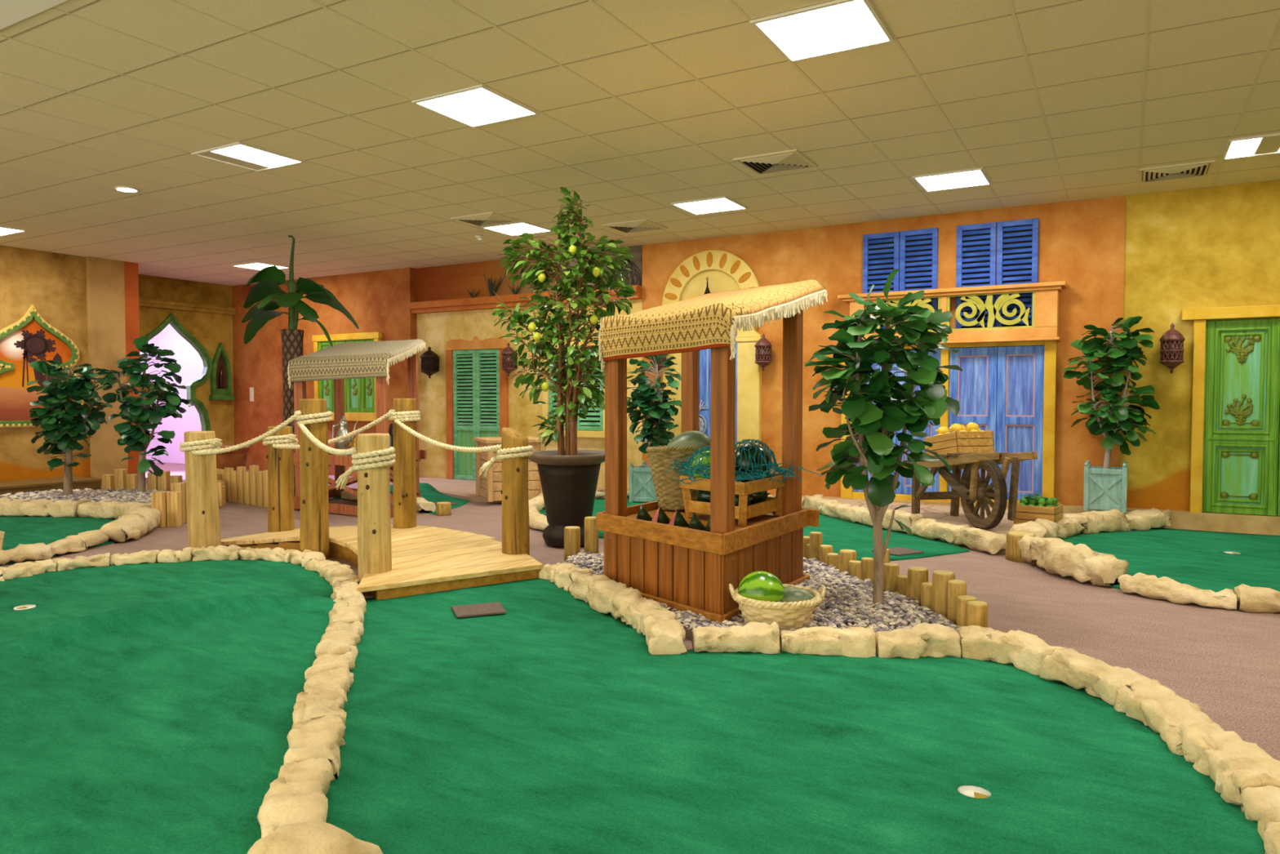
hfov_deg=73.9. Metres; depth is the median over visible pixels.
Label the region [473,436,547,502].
wooden chest
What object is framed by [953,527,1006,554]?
kerb stone
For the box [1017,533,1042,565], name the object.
kerb stone
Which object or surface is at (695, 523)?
slice
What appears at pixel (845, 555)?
log post
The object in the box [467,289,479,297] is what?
agave plant
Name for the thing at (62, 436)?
fig tree
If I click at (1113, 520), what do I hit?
kerb stone
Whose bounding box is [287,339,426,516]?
market stall
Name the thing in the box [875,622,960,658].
kerb stone
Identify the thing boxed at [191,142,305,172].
recessed light
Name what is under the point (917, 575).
log post
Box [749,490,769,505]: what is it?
watermelon
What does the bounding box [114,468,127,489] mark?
timber post
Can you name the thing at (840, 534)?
putting green
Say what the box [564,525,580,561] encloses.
log post
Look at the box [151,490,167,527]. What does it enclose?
timber post
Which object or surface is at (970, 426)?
lemon
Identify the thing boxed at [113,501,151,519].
kerb stone
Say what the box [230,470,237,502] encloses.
plank
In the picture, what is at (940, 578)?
log post
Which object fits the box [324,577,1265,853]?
putting green
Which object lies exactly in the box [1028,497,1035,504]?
lime
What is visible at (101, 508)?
kerb stone
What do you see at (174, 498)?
timber post
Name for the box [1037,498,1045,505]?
lime
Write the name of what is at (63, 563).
kerb stone
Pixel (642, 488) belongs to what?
fig tree
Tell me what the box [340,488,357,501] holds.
kerb stone
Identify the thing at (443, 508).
log post
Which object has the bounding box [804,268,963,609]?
fig tree
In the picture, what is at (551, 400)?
shutter
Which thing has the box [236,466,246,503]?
plank
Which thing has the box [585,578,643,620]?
kerb stone
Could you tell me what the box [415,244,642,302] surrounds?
wall mural
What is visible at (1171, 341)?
wall lantern
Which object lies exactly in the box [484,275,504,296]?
agave plant
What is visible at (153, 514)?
kerb stone
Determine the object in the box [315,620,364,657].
kerb stone
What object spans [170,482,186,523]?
timber post
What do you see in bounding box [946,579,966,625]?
log post
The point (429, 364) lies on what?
wall lantern
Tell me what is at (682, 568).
market stall
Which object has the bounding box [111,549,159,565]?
kerb stone
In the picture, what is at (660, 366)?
wall lantern
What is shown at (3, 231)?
diffuser
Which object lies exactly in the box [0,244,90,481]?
wall
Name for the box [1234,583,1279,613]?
kerb stone
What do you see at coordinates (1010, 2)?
grid
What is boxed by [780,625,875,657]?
kerb stone
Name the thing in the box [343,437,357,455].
jug
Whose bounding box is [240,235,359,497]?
palm
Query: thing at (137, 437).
fig tree
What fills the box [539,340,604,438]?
window
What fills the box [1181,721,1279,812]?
kerb stone
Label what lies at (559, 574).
kerb stone
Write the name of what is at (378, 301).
wall
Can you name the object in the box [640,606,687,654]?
kerb stone
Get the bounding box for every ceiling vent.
[450,212,519,226]
[601,218,667,233]
[733,149,817,175]
[1137,160,1215,183]
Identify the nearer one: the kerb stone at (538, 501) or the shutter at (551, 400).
the kerb stone at (538, 501)
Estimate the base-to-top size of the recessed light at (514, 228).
0.020 m
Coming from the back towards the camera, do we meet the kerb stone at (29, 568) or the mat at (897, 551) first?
the mat at (897, 551)
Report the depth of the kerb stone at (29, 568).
5.77 m
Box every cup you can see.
[13,604,35,609]
[956,785,991,798]
[1224,551,1239,553]
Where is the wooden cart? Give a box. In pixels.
[902,451,1037,528]
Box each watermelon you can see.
[666,431,710,452]
[688,450,710,478]
[696,489,710,502]
[734,443,772,482]
[734,494,752,506]
[737,570,784,602]
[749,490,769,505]
[781,587,820,613]
[783,586,794,591]
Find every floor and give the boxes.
[0,462,1279,760]
[824,497,1079,553]
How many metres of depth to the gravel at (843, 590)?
4.60 m
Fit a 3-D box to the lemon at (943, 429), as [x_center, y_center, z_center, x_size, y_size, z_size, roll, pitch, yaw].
[2.821,0.045,7.909,0.108,0.104,0.108,-1,2,-20]
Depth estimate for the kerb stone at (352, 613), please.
4.43 m
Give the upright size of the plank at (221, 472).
0.370 m
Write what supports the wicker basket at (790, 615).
on the gravel at (843, 590)
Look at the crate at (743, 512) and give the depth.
5.23 m
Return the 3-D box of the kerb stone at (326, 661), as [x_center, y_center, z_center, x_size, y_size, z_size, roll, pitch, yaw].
[-1.344,1.044,3.712,0.176,0.111,0.308,0,2,-11]
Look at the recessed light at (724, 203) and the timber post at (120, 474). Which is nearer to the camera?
the recessed light at (724, 203)
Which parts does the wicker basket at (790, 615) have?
handle, handle, handle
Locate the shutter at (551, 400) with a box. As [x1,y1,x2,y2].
[548,349,574,429]
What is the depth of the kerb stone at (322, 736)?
2.78 m
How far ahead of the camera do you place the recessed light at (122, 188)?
7.92 m
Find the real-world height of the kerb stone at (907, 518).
0.204 m
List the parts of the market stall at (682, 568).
post, tray rail, tray rail, skirting, post, post, skirting, tray rail, post, tray rail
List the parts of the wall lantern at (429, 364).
glass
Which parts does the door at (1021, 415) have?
panel, panel, panel, panel, panel, panel, panel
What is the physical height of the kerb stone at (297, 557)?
0.114 m
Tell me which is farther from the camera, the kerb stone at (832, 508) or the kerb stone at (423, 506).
the kerb stone at (423, 506)
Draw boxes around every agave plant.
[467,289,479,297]
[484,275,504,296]
[507,284,521,294]
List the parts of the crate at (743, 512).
corner post, corner post, corner post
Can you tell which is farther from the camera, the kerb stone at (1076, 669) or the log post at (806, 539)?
the log post at (806, 539)
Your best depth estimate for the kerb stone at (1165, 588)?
5.10 m
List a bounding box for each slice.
[635,504,652,520]
[650,506,670,524]
[668,509,688,527]
[687,511,705,530]
[704,516,710,531]
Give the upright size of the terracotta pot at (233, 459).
0.545 m
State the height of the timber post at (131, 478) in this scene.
0.280 m
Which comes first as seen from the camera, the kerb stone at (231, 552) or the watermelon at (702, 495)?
the watermelon at (702, 495)
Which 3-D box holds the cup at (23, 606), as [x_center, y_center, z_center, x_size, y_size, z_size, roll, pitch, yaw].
[-3.537,1.044,4.891,0.104,0.026,0.104,1,2,30]
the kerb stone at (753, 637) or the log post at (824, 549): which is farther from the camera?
the log post at (824, 549)
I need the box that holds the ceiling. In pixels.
[0,0,1279,285]
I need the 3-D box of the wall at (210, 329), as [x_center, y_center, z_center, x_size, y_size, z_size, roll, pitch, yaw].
[-7.650,-0.826,13.872,0.070,3.180,2.270,1,2,30]
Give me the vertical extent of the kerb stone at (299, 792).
0.115 m
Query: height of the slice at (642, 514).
0.100 m
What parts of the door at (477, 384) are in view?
panel, panel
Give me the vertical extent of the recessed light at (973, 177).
0.020 m
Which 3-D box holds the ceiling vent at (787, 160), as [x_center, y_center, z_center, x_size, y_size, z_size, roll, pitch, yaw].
[1.126,-2.183,7.040,0.540,0.026,0.540,1,2,30]
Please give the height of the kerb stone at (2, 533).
0.269 m
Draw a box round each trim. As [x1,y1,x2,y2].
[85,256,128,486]
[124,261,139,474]
[138,298,235,315]
[408,284,642,314]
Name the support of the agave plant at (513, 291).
on the trim at (509, 300)
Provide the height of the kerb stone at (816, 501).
0.185 m
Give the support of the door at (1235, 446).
in the wall at (1082, 242)
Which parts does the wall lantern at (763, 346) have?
glass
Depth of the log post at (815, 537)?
6.14 m
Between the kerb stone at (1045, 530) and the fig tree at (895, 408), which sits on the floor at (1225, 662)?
the kerb stone at (1045, 530)
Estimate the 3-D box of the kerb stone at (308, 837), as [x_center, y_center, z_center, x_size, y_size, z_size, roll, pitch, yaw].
[-0.854,1.087,2.163,0.391,0.125,0.254,-1,2,-16]
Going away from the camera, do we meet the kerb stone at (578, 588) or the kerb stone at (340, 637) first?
the kerb stone at (340, 637)
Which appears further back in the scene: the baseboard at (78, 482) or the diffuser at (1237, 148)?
the baseboard at (78, 482)
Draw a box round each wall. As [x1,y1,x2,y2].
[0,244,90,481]
[138,274,234,445]
[139,334,159,457]
[157,323,203,463]
[231,267,417,478]
[417,179,1279,515]
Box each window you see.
[208,342,234,399]
[311,332,382,421]
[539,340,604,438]
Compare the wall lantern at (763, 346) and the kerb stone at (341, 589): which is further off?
the wall lantern at (763, 346)
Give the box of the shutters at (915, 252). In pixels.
[862,227,938,329]
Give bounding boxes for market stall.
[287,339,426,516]
[596,279,827,622]
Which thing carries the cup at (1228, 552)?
in the putting green at (1196, 558)
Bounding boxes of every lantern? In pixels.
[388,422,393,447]
[419,346,439,378]
[501,342,517,376]
[651,354,666,373]
[703,276,710,294]
[754,333,772,370]
[1159,323,1185,373]
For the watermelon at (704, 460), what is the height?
0.259 m
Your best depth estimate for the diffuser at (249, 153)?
6.82 m
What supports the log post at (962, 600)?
on the floor at (1225, 662)
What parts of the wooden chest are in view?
lid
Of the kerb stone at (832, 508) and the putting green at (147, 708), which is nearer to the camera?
the putting green at (147, 708)
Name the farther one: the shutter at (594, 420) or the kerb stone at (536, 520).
the shutter at (594, 420)
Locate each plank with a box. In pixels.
[218,469,224,481]
[224,467,233,501]
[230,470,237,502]
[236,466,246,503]
[243,471,249,504]
[249,465,259,506]
[256,471,263,506]
[262,470,267,507]
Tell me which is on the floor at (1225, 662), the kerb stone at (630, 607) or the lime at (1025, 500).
the kerb stone at (630, 607)
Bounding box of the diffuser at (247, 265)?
[237,262,284,269]
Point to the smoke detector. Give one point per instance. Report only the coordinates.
(477, 237)
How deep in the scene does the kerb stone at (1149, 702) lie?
3.08 m
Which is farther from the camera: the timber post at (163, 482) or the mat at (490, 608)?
the timber post at (163, 482)
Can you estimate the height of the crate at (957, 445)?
0.285 m
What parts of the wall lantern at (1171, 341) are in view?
glass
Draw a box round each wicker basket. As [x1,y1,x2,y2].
[645,444,700,510]
[728,583,826,629]
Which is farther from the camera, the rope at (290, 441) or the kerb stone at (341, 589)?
the rope at (290, 441)
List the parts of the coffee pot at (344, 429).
handle, spout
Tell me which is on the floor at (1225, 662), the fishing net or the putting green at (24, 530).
the putting green at (24, 530)
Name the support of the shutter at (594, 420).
attached to the window at (594, 420)
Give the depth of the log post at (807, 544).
6.24 m
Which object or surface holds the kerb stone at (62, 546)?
on the floor at (1225, 662)
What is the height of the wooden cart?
0.695 m
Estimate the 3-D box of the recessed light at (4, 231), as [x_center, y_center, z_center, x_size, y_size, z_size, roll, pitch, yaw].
[-7.503,-2.276,9.777,0.600,0.020,0.550,1,2,30]
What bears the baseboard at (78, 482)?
attached to the wall at (55, 283)
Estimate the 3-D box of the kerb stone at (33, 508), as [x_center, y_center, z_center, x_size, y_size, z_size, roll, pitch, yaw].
[-6.036,0.838,8.807,0.600,0.188,0.293,0,2,3]
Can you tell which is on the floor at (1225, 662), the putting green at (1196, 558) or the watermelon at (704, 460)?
the putting green at (1196, 558)
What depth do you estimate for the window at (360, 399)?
13.27 m
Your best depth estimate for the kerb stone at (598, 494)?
10.28 m
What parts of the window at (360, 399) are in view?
door, panel, door, door, panel, door, panel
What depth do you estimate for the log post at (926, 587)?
4.71 m
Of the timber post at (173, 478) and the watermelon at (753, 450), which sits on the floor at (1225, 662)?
the timber post at (173, 478)
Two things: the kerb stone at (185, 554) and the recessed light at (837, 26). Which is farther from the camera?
the kerb stone at (185, 554)
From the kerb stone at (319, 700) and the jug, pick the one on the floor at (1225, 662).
the kerb stone at (319, 700)
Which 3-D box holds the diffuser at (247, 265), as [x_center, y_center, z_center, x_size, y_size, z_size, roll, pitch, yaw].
[-5.580,-2.368,12.535,0.556,0.006,0.506,1,2,30]
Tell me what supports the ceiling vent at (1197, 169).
in the ceiling
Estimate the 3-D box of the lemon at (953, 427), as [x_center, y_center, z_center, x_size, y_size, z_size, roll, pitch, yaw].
[2.863,0.019,7.694,0.107,0.103,0.109,2,3,43]
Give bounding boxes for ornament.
[218,364,223,388]
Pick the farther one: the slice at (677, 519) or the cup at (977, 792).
the slice at (677, 519)
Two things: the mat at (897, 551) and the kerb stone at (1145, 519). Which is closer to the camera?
the mat at (897, 551)
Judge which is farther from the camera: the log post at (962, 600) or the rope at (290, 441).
the rope at (290, 441)
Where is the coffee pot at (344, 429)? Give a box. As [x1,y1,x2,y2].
[332,415,358,455]
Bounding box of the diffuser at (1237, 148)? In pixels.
[1225,137,1262,158]
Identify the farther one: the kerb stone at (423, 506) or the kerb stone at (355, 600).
the kerb stone at (423, 506)
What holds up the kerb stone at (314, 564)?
on the floor at (1225, 662)
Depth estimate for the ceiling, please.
5.92 m
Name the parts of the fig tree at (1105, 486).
corner post, corner post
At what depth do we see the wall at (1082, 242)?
8.43 m
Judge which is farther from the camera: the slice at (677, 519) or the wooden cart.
the wooden cart
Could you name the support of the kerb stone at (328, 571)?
on the floor at (1225, 662)
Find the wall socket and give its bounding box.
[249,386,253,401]
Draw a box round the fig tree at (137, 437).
[93,336,193,492]
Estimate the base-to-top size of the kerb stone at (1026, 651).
0.159 m
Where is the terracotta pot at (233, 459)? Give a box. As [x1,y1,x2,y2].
[216,445,249,471]
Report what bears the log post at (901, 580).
on the floor at (1225, 662)
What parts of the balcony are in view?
rail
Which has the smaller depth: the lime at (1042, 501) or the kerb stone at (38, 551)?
the kerb stone at (38, 551)
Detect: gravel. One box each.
[0,487,169,503]
[564,551,961,636]
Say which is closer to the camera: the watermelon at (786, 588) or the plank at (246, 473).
the watermelon at (786, 588)
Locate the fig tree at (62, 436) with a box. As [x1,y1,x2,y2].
[26,360,112,495]
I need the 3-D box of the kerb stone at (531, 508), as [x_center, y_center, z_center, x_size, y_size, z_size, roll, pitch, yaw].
[-1.140,0.864,8.576,0.276,0.150,0.430,0,2,-9]
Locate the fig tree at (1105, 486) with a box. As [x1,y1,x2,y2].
[1062,315,1159,512]
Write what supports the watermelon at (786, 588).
in the wicker basket at (790, 615)
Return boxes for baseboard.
[0,475,102,494]
[146,456,160,462]
[603,488,1279,535]
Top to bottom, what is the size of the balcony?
0.565 m
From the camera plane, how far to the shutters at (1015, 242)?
8.73 m
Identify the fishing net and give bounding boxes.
[664,439,821,493]
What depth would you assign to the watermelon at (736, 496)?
5.14 m
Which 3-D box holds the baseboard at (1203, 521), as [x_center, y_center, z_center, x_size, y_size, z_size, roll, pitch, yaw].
[3.551,0.847,8.865,9.200,0.165,0.140,1,2,30]
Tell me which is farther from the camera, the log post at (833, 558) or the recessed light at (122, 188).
the recessed light at (122, 188)
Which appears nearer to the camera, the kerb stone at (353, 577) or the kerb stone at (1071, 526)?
the kerb stone at (353, 577)
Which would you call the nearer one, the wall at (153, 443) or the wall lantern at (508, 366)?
the wall lantern at (508, 366)
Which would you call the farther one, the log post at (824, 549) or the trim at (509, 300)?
the trim at (509, 300)
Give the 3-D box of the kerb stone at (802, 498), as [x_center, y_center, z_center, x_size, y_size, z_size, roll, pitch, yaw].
[1.545,0.837,9.552,0.664,0.139,0.270,1,2,30]
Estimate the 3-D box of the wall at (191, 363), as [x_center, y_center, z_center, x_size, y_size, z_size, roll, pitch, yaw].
[-8.123,-0.889,15.794,2.600,3.180,0.100,1,2,30]
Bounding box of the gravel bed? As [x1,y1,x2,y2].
[586,562,928,647]
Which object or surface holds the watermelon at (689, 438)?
in the wicker basket at (668, 491)
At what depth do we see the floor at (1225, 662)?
4.72 m
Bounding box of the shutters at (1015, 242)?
[955,217,1039,328]
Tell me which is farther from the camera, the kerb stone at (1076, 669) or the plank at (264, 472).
the plank at (264, 472)
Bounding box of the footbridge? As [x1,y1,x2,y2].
[183,398,542,599]
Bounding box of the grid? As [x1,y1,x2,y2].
[0,0,1279,284]
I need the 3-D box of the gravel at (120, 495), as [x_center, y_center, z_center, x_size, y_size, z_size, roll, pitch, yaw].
[-6.030,0.808,9.670,3.494,0.159,1.802,1,2,16]
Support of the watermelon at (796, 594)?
in the wicker basket at (790, 615)
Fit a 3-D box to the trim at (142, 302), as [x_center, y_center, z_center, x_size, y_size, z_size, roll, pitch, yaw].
[-7.590,-1.968,13.778,0.090,0.110,2.230,1,2,30]
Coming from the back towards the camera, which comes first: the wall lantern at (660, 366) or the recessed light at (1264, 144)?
the wall lantern at (660, 366)
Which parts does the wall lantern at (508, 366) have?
glass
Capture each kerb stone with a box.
[0,497,35,515]
[0,530,4,549]
[0,542,52,564]
[0,558,57,581]
[18,498,91,516]
[46,537,85,556]
[51,552,110,571]
[65,529,109,550]
[76,500,126,518]
[99,513,149,542]
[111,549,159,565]
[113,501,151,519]
[128,504,159,533]
[157,546,195,562]
[191,544,244,561]
[239,546,299,562]
[247,821,382,853]
[257,756,335,838]
[284,715,346,778]
[288,549,325,567]
[292,683,346,736]
[303,666,354,702]
[304,651,355,680]
[305,557,341,573]
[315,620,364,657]
[319,563,355,582]
[328,604,364,624]
[329,574,358,587]
[330,578,364,599]
[332,595,366,620]
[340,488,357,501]
[416,497,435,513]
[528,495,545,511]
[528,503,540,513]
[528,511,548,529]
[538,562,593,591]
[568,571,610,602]
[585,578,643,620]
[595,489,629,498]
[612,591,662,633]
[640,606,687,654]
[692,621,779,653]
[767,495,804,507]
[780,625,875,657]
[802,493,839,514]
[820,500,868,524]
[862,509,923,533]
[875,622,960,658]
[909,518,968,544]
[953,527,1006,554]
[957,625,1067,675]
[1008,520,1057,537]
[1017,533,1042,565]
[1029,537,1128,586]
[1034,517,1084,538]
[1040,648,1151,706]
[1062,509,1129,533]
[1113,679,1225,755]
[1117,572,1236,609]
[1123,507,1172,531]
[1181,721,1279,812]
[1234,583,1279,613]
[1240,785,1279,853]
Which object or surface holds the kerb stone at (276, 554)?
on the floor at (1225, 662)
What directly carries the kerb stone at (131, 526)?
on the floor at (1225, 662)
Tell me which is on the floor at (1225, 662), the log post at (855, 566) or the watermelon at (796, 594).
the log post at (855, 566)
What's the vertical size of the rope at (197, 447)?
0.494 m
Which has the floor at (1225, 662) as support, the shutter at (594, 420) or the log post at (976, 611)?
the log post at (976, 611)
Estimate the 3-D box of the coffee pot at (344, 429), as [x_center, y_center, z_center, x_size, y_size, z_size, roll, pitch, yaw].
[-3.287,0.098,9.479,0.208,0.460,0.238,-2,3,-42]
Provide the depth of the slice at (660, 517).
5.13 m
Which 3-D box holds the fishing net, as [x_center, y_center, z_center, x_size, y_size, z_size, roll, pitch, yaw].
[0.606,0.245,5.373,0.963,0.328,0.837,1,2,30]
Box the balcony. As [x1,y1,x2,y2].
[837,280,1066,345]
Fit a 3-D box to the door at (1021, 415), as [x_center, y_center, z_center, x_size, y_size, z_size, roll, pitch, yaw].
[3.215,-0.036,9.034,2.160,1.720,0.100,1,2,30]
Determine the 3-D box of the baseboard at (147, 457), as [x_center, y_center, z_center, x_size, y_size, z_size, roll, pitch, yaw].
[-10.248,0.677,14.727,0.020,0.120,3.950,1,2,30]
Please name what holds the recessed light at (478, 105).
in the ceiling
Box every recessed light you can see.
[0,226,26,235]
[114,186,139,192]
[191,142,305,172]
[231,262,288,270]
[411,84,539,128]
[480,221,551,235]
[671,195,747,214]
[750,0,894,62]
[911,167,991,191]
[1221,133,1279,159]
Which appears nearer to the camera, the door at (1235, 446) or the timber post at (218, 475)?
the door at (1235, 446)
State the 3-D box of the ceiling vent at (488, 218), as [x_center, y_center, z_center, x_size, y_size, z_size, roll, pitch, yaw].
[-1.682,-2.256,9.260,0.580,0.026,0.470,1,2,30]
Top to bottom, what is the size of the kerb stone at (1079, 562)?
0.234 m
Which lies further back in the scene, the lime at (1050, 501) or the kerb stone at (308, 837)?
the lime at (1050, 501)
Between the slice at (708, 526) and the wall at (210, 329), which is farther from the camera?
the wall at (210, 329)
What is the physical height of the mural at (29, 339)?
1.598 m
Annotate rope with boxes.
[179,409,395,489]
[262,408,533,477]
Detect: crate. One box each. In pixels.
[680,473,784,526]
[924,430,995,455]
[1013,493,1063,524]
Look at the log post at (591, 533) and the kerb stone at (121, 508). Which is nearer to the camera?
the log post at (591, 533)
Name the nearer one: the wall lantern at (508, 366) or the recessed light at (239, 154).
the recessed light at (239, 154)
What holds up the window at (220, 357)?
in the wall at (210, 329)
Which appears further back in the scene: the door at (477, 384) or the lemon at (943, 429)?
the door at (477, 384)
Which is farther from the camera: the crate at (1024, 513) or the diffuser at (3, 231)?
the diffuser at (3, 231)
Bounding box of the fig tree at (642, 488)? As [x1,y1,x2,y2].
[626,354,681,502]
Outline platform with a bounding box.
[419,476,604,502]
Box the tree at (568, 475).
[491,186,637,547]
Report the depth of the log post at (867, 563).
5.41 m
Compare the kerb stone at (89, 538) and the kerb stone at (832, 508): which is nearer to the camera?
the kerb stone at (89, 538)
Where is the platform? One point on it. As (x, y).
(464, 489)
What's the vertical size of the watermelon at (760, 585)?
0.224 m
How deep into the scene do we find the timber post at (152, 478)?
10.61 m
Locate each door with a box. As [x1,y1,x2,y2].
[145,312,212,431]
[444,336,508,479]
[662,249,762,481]
[840,340,1057,503]
[1181,304,1279,515]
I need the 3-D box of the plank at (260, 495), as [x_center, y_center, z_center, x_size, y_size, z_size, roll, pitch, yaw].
[-4.301,0.703,9.663,0.120,0.400,0.060,2,2,39]
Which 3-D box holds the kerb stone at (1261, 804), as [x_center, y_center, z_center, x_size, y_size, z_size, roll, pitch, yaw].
[1.732,1.076,2.214,0.239,0.144,0.497,1,2,30]
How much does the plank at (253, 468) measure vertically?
0.460 m
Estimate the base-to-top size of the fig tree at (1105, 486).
1.833 m
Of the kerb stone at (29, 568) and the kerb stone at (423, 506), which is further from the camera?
the kerb stone at (423, 506)
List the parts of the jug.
handle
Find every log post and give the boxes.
[435,502,451,515]
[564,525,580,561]
[584,515,598,553]
[803,536,809,558]
[806,543,809,559]
[808,531,822,560]
[819,544,832,564]
[826,552,839,568]
[839,549,856,573]
[848,560,861,578]
[861,557,873,584]
[884,548,889,563]
[884,562,899,591]
[896,574,907,596]
[906,566,928,605]
[920,582,932,609]
[931,569,955,617]
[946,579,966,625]
[956,595,977,626]
[965,600,987,627]
[1004,531,1035,562]
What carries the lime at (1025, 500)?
in the crate at (1024, 513)
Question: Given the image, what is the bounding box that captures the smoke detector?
[474,235,484,239]
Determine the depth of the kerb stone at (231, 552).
6.33 m
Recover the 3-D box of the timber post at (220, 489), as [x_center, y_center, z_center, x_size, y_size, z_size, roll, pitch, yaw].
[-4.793,0.788,9.681,0.120,0.230,0.080,0,2,7]
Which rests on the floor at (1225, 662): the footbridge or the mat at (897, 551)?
the footbridge
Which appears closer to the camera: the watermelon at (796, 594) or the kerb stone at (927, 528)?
the watermelon at (796, 594)
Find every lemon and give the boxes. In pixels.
[935,426,950,434]
[948,423,963,432]
[965,422,980,431]
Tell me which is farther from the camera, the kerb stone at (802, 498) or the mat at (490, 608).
the kerb stone at (802, 498)
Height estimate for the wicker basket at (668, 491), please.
0.445 m
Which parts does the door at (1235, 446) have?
panel, moulding, moulding, panel, moulding, moulding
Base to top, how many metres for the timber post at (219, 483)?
0.260 m
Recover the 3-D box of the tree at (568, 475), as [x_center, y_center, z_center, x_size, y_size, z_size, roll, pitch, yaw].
[-0.672,-0.495,7.178,1.112,2.958,1.053,-1,2,-25]
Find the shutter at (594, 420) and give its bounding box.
[577,347,603,430]
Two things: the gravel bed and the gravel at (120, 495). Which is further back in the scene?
the gravel at (120, 495)
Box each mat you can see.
[433,501,457,506]
[451,601,506,617]
[871,546,923,555]
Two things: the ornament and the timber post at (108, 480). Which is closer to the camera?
the timber post at (108, 480)
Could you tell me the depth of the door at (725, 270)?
10.23 m
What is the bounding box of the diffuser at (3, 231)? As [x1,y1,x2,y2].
[0,227,20,235]
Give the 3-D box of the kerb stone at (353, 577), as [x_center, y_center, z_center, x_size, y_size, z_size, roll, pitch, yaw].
[-1.879,0.988,5.422,0.168,0.110,0.280,-1,2,-24]
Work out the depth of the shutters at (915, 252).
9.21 m
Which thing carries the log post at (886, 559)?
on the floor at (1225, 662)
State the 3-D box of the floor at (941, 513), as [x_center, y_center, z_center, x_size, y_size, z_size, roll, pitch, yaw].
[2.902,0.910,7.924,3.190,0.100,2.140,1,2,30]
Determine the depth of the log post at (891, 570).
5.11 m
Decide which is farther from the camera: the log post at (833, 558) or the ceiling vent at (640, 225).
the ceiling vent at (640, 225)
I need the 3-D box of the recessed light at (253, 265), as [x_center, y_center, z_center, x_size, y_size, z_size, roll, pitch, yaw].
[-5.580,-2.366,12.535,0.600,0.020,0.550,1,2,30]
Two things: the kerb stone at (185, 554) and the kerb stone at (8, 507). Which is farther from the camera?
the kerb stone at (8, 507)
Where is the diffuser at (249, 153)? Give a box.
[210,144,297,167]
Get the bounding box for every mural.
[0,304,83,427]
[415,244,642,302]
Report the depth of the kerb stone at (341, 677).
3.46 m
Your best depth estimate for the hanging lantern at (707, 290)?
10.29 m
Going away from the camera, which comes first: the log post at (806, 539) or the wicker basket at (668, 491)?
the wicker basket at (668, 491)
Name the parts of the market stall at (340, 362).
post, tray rail, rail, rail, post, post, tray rail, rail, post, tray rail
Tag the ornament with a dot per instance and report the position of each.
(220, 375)
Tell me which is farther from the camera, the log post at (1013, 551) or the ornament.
the ornament
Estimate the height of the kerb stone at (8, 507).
0.208 m
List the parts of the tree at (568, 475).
pot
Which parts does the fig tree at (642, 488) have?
corner post, corner post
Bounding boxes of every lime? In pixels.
[1019,497,1028,504]
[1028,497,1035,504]
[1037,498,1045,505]
[1045,497,1054,505]
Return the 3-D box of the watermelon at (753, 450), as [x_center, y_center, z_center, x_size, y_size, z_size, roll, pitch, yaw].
[0.719,0.237,5.494,0.320,0.260,0.260,-2,2,-39]
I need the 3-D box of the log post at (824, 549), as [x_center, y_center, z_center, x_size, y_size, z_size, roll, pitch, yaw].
[1.320,0.931,6.030,0.095,0.183,0.099,0,2,-12]
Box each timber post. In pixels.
[102,474,115,489]
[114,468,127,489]
[126,473,137,489]
[147,472,157,489]
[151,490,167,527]
[157,471,170,490]
[166,490,182,527]
[169,475,182,491]
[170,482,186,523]
[216,473,220,479]
[217,481,225,485]
[217,485,226,506]

